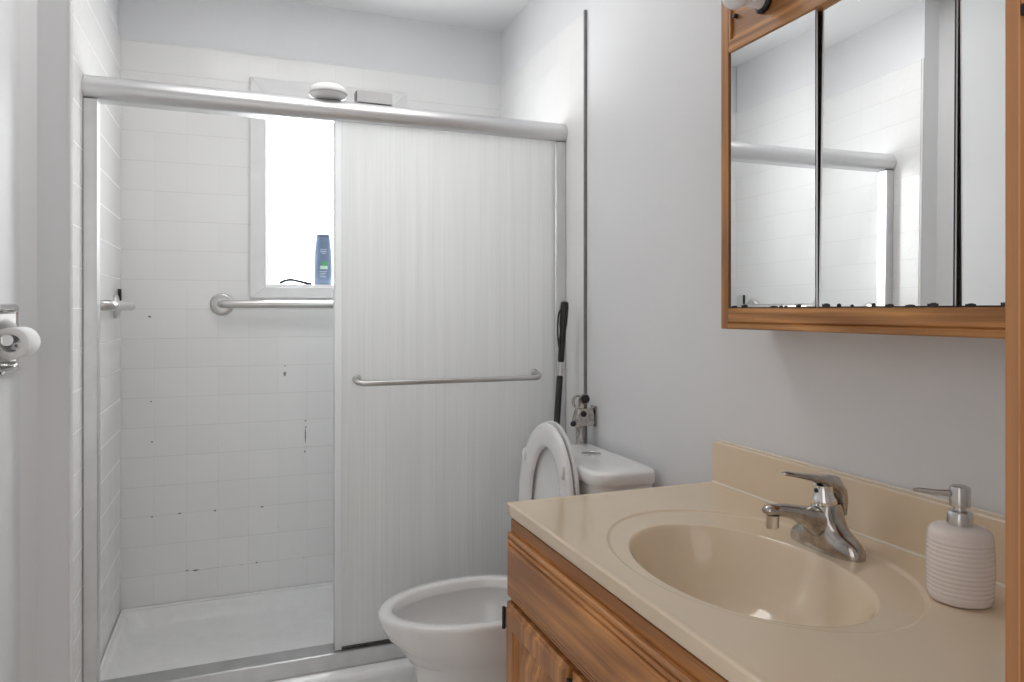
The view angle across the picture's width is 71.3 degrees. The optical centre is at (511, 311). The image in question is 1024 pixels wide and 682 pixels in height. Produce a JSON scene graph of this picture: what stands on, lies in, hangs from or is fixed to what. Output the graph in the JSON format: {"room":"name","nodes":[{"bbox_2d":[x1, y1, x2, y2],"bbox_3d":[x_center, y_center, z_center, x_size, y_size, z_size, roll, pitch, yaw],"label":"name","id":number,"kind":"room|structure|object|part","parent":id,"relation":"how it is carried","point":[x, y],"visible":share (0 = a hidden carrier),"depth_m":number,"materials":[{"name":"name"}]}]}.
{"room":"bathroom","nodes":[
{"label":"bathroom","id":0,"kind":"room"},
{"bbox_2d":[0,0,19,681],"bbox_3d":[-0.927,0.010,0.881,0.105,2.440,1.808,0,0,-21],"label":"wall","id":1,"kind":"structure","parent":0,"point":[9,9],"depth_m":1.67,"materials":[{"name":"grey paint"}]},
{"bbox_2d":[0,303,20,375],"bbox_3d":[-1.176,0.063,1.627,0.100,0.161,0.161,0,0,-21],"label":"paper holder","id":2,"kind":"object","parent":1,"relation":"attached to","point":[9,313],"visible":0.77,"depth_m":1.69,"materials":[{"name":"silver metal"}]},
{"bbox_2d":[0,327,40,359],"bbox_3d":[-1.138,0.072,1.641,0.072,0.072,0.102,0,0,-21],"label":"toilet paper roll","id":3,"kind":"object","parent":2,"relation":"in","point":[30,341],"visible":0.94,"depth_m":1.60,"materials":[{"name":"white paper"}]},
{"bbox_2d":[20,0,117,681],"bbox_3d":[-1.358,0.010,2.139,0.198,2.440,0.850,0,0,-21],"label":"wall","id":4,"kind":"structure","parent":0,"point":[44,24],"depth_m":1.80,"materials":[{"name":"grey paint"}]},
{"bbox_2d":[69,0,71,681],"bbox_3d":[-1.128,0.123,1.824,0.008,2.213,0.008,0,0,-21],"label":"trim","id":5,"kind":"structure","parent":4,"relation":"attached to","point":[70,1],"depth_m":1.82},
{"bbox_2d":[72,0,119,681],"bbox_3d":[-1.271,0.049,2.200,0.008,2.063,0.794,0,0,-21],"label":"tiled wall","id":6,"kind":"structure","parent":4,"relation":"attached to","point":[95,36],"depth_m":2.23,"materials":[{"name":"white tile"}]},
{"bbox_2d":[100,294,134,318],"bbox_3d":[-1.256,-0.017,2.266,0.067,0.086,0.508,0,0,-21],"label":"faucet","id":7,"kind":"object","parent":6,"relation":"attached to","point":[115,305],"visible":0.73,"depth_m":2.14,"materials":[{"name":"metal"}]},
{"bbox_2d":[118,288,123,300],"bbox_3d":[-1.385,-0.056,2.528,0.013,0.048,0.044,0,0,-21],"label":"bracket","id":8,"kind":"object","parent":6,"relation":"attached to","point":[120,290],"visible":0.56,"depth_m":2.51,"materials":[{"name":"silver"}]},
{"bbox_2d":[118,0,500,83],"bbox_3d":[-0.893,0.010,2.852,1.758,2.440,0.136,0,0,-21],"label":"wall","id":9,"kind":"structure","parent":0,"point":[274,28],"depth_m":2.82,"materials":[{"name":"grey paint"}]},
{"bbox_2d":[120,38,499,610],"bbox_3d":[-0.732,0.049,2.836,1.454,2.063,0.008,0,0,-21],"label":"tiled wall","id":10,"kind":"structure","parent":9,"relation":"attached to","point":[224,422],"depth_m":2.68,"materials":[{"name":"white tile"}]},
{"bbox_2d":[210,293,332,315],"bbox_3d":[-0.794,-0.026,2.770,0.701,0.086,0.070,0,0,-21],"label":"grab bar","id":11,"kind":"object","parent":10,"relation":"attached to","point":[221,304],"visible":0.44,"depth_m":2.69,"materials":[{"name":"metal"}]},
{"bbox_2d":[250,77,406,298],"bbox_3d":[-0.740,-0.471,2.893,0.604,0.842,0.148,0,0,-21],"label":"window","id":12,"kind":"structure","parent":9,"relation":"in","point":[291,163],"depth_m":2.88,"materials":[{"name":"white glass"}]},
{"bbox_2d":[279,278,311,283],"bbox_3d":[-0.858,-0.116,2.830,0.124,0.026,0.012,0,0,-21],"label":"strap","id":13,"kind":"object","parent":12,"relation":"on","point":[289,279],"visible":0.84,"depth_m":2.83,"materials":[{"name":"plastic"}]},
{"bbox_3d":[-0.743,-0.463,2.899,0.486,0.737,0.134,0,0,-21],"label":"frame","id":14,"kind":"part","parent":12,"relation":"part of","materials":[{"name":"white plastic"}]},
{"bbox_3d":[-0.761,-0.463,2.948,0.464,0.715,0.010,0,0,-21],"label":"pane","id":15,"kind":"part","parent":12,"relation":"part of","materials":[{"name":"white glass"}]},
{"bbox_2d":[313,234,332,284],"bbox_3d":[-0.762,-0.208,2.883,0.076,0.204,0.048,0,0,-21],"label":"shampoo bottle","id":16,"kind":"object","parent":12,"relation":"on","point":[323,262],"visible":0.98,"depth_m":2.86,"materials":[{"name":"blue plastic"}]},
{"bbox_2d":[285,0,530,31],"bbox_3d":[-0.382,-1.260,1.647,1.850,0.100,2.850,0,0,-21],"label":"ceiling","id":17,"kind":"structure","parent":0,"point":[489,15],"depth_m":2.86,"materials":[{"name":"white paint"}]},
{"bbox_2d":[501,0,1004,514],"bbox_3d":[0.443,0.010,1.964,0.102,2.440,2.850,0,0,-21],"label":"wall","id":18,"kind":"structure","parent":0,"point":[666,382],"depth_m":1.79,"materials":[{"name":"grey paint"}]},
{"bbox_2d":[500,11,583,442],"bbox_3d":[0.095,0.049,2.718,0.008,2.063,0.804,0,0,-21],"label":"tiled wall","id":19,"kind":"structure","parent":18,"relation":"attached to","point":[549,86],"depth_m":2.45,"materials":[{"name":"white tile"}]},
{"bbox_2d":[570,394,596,444],"bbox_3d":[0.216,0.645,2.290,0.088,0.770,0.099,0,0,-21],"label":"bidet sprayer","id":20,"kind":"object","parent":18,"relation":"attached to","point":[583,416],"visible":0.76,"depth_m":2.26,"materials":[{"name":"silver metal"}]},
{"bbox_3d":[0.218,0.396,2.268,0.028,0.061,0.028,0,0,-21],"label":"handle","id":21,"kind":"part","parent":20,"relation":"part of","materials":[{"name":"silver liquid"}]},
{"bbox_3d":[0.262,0.335,2.285,0.006,0.066,0.036,0,0,-21],"label":"wall plate","id":22,"kind":"part","parent":20,"relation":"part of","materials":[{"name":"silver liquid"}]},
{"bbox_2d":[584,10,586,442],"bbox_3d":[0.240,0.122,2.339,0.009,2.215,0.008,0,0,-21],"label":"trim","id":23,"kind":"structure","parent":18,"relation":"attached to","point":[585,11],"depth_m":2.33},
{"bbox_2d":[712,441,1004,583],"bbox_3d":[0.650,0.352,1.239,0.026,0.094,0.946,0,0,-21],"label":"backsplash","id":24,"kind":"structure","parent":18,"relation":"attached to","point":[894,516],"depth_m":1.28,"materials":[{"name":"beige stone"}]},
{"bbox_2d":[721,0,1004,338],"bbox_3d":[0.599,-0.382,1.126,0.205,0.837,0.815,0,0,-21],"label":"medicine cabinet","id":25,"kind":"object","parent":18,"relation":"attached to","point":[863,141],"visible":0.98,"depth_m":1.17,"materials":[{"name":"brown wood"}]},
{"bbox_3d":[0.429,-0.602,1.364,0.057,0.050,0.050,0,0,-21],"label":"bulb","id":26,"kind":"part","parent":25,"relation":"part of","materials":[{"name":"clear glass"}]},
{"bbox_2d":[746,0,764,9],"bbox_3d":[0.468,-0.602,1.379,0.026,0.034,0.034,0,0,-21],"label":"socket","id":27,"kind":"object","parent":25,"relation":"attached to","point":[753,4],"depth_m":1.37,"materials":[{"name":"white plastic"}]},
{"bbox_3d":[0.595,-0.680,1.125,0.010,0.240,0.768,0,0,-21],"label":"light bar panel","id":28,"kind":"part","parent":25,"relation":"part of","materials":[{"name":"brown wood"}]},
{"bbox_3d":[0.495,-0.270,1.370,0.003,0.527,0.236,0,0,-21],"label":"mirror door","id":29,"kind":"part","parent":25,"relation":"part of","materials":[{"name":"silver metal"}]},
{"bbox_3d":[0.592,-0.547,1.124,0.016,0.026,0.768,0,0,-21],"label":"rail","id":30,"kind":"part","parent":25,"relation":"part of","materials":[{"name":"brown wood"}]},
{"bbox_3d":[0.592,0.016,1.123,0.017,0.042,0.768,0,0,-21],"label":"rail","id":31,"kind":"part","parent":25,"relation":"part of","materials":[{"name":"brown wood"}]},
{"bbox_3d":[0.584,-0.270,1.139,0.007,0.527,0.275,0,0,-18],"label":"mirror door","id":32,"kind":"part","parent":25,"relation":"part of","materials":[{"name":"silver metal"}]},
{"bbox_3d":[0.678,-0.270,0.892,0.003,0.527,0.270,0,0,-21],"label":"mirror door","id":33,"kind":"part","parent":25,"relation":"part of","materials":[{"name":"silver metal"}]},
{"bbox_3d":[-0.105,1.280,0.924,1.850,0.100,4.400,0,0,-21],"label":"floor","id":34,"kind":"structure","parent":0,"visible":0},
{"bbox_2d":[100,582,415,681],"bbox_3d":[-0.596,1.151,2.479,1.452,0.157,0.756,0,0,-21],"label":"shower pan","id":35,"kind":"object","parent":34,"relation":"on","point":[161,637],"visible":0.28,"depth_m":2.53,"materials":[{"name":"white plastic"}]},
{"bbox_2d":[82,74,567,681],"bbox_3d":[-0.495,0.213,2.216,1.452,1.734,0.118,0,0,-21],"label":"shower door","id":36,"kind":"structure","parent":35,"relation":"on","point":[449,228],"depth_m":2.28,"materials":[{"name":"glass"}]},
{"bbox_2d":[309,82,347,100],"bbox_3d":[-0.570,-0.678,2.215,0.118,0.047,0.118,0,0,-21],"label":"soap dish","id":37,"kind":"object","parent":36,"relation":"on","point":[321,90],"visible":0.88,"depth_m":2.17,"materials":[{"name":"white ceramic"}]},
{"bbox_2d":[354,89,391,105],"bbox_3d":[-0.440,-0.673,2.268,0.114,0.037,0.042,0,0,-21],"label":"carton","id":38,"kind":"object","parent":36,"relation":"on","point":[360,96],"visible":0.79,"depth_m":2.25,"materials":[{"name":"cardboard"}]},
{"bbox_3d":[-0.192,0.225,2.333,0.716,1.619,0.006,0,0,-21],"label":"glass panel","id":39,"kind":"part","parent":36,"relation":"part of","materials":[{"name":"white glass"}]},
{"bbox_2d":[378,421,654,681],"bbox_3d":[-0.019,0.774,1.990,0.699,0.911,0.447,0,0,-21],"label":"toilet","id":40,"kind":"object","parent":34,"relation":"on","point":[450,630],"visible":0.56,"depth_m":1.94,"materials":[{"name":"white ceramic"}]},
{"bbox_3d":[-0.074,1.012,1.985,0.593,0.435,0.356,0,0,-21],"label":"bowl","id":41,"kind":"part","parent":40,"relation":"part of","materials":[{"name":"white ceramic"}]},
{"bbox_3d":[0.112,0.541,2.069,0.040,0.445,0.380,0,0,-21],"label":"seat lid","id":42,"kind":"part","parent":40,"relation":"part of","materials":[{"name":"white plastic"}]},
{"bbox_3d":[0.223,0.441,2.083,0.179,0.038,0.447,0,0,-21],"label":"tank lid","id":43,"kind":"part","parent":40,"relation":"part of","materials":[{"name":"white ceramic"}]},
{"bbox_3d":[0.229,0.628,2.085,0.167,0.334,0.423,0,0,-21],"label":"tank","id":44,"kind":"part","parent":40,"relation":"part of","materials":[{"name":"white ceramic"}]},
{"bbox_2d":[554,301,568,424],"bbox_3d":[0.120,0.598,2.322,0.152,1.262,0.045,0,0,-27],"label":"scrub brush","id":45,"kind":"object","parent":34,"relation":"on","point":[562,321],"visible":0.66,"depth_m":2.34,"materials":[{"name":"black plastic"}]},
{"bbox_2d":[502,518,728,681],"bbox_3d":[0.392,0.831,1.143,0.577,0.798,0.930,0,0,-21],"label":"vanity cabinet","id":46,"kind":"object","parent":34,"relation":"on","point":[561,624],"visible":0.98,"depth_m":1.19,"materials":[{"name":"brown wood"}]},
{"bbox_3d":[0.045,0.858,1.340,0.018,0.520,0.294,0,0,-21],"label":"door","id":47,"kind":"part","parent":46,"relation":"part of","materials":[{"name":"brown wood"}]},
{"bbox_3d":[0.156,0.858,1.050,0.018,0.520,0.294,0,0,-21],"label":"door","id":48,"kind":"part","parent":46,"relation":"part of","materials":[{"name":"brown wood"}]},
{"bbox_2d":[506,440,1004,681],"bbox_3d":[0.410,0.417,1.148,0.541,0.231,0.946,0,0,-21],"label":"vanity sink","id":49,"kind":"object","parent":46,"relation":"in","point":[701,562],"visible":0.91,"depth_m":1.17,"materials":[{"name":"beige stone"}]},
{"bbox_2d":[762,471,865,562],"bbox_3d":[0.502,0.336,1.224,0.164,0.137,0.140,0,0,8],"label":"faucet","id":50,"kind":"object","parent":49,"relation":"on","point":[821,526],"visible":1,"depth_m":1.19,"materials":[{"name":"silver metal"}]},
{"bbox_3d":[0.481,0.359,1.198,0.143,0.082,0.050,0,0,-21],"label":"spout","id":51,"kind":"part","parent":50,"relation":"part of","materials":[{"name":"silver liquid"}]},
{"bbox_3d":[0.511,0.308,1.210,0.130,0.083,0.040,0,0,-21],"label":"lever","id":52,"kind":"part","parent":50,"relation":"part of","materials":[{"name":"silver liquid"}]},
{"bbox_2d":[913,484,995,609],"bbox_3d":[0.619,0.321,0.991,0.083,0.158,0.087,0,0,-35],"label":"soap dispenser","id":53,"kind":"object","parent":49,"relation":"on","point":[960,559],"visible":1,"depth_m":0.96,"materials":[{"name":"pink ceramic"}]},
{"bbox_3d":[0.586,0.253,0.998,0.045,0.010,0.010,0,0,14],"label":"pump spout","id":54,"kind":"part","parent":53,"relation":"part of","materials":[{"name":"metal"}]},
{"bbox_2d":[925,520,995,609],"bbox_3d":[0.620,0.347,0.989,0.083,0.104,0.083,0,0,-21],"label":"bottle","id":55,"kind":"object","parent":53,"relation":"attached to","point":[960,559],"depth_m":0.96,"materials":[{"name":"white ceramic"}]},
{"bbox_3d":[0.110,0.010,0.361,1.668,2.440,0.095,0,0,-21],"label":"wall","id":56,"kind":"structure","parent":0,"visible":0},
{"bbox_2d":[1005,0,1023,681],"bbox_3d":[-0.011,0.170,0.308,1.025,2.120,0.142,0,0,-21],"label":"door","id":57,"kind":"structure","parent":56,"relation":"in","point":[1014,9],"depth_m":0.52,"materials":[{"name":"brown wood"}]},
{"bbox_3d":[0.376,-0.218,0.511,0.009,0.007,0.016,0,0,-21],"label":"strike plate","id":58,"kind":"part","parent":57,"relation":"part of","materials":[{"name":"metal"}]}
]}

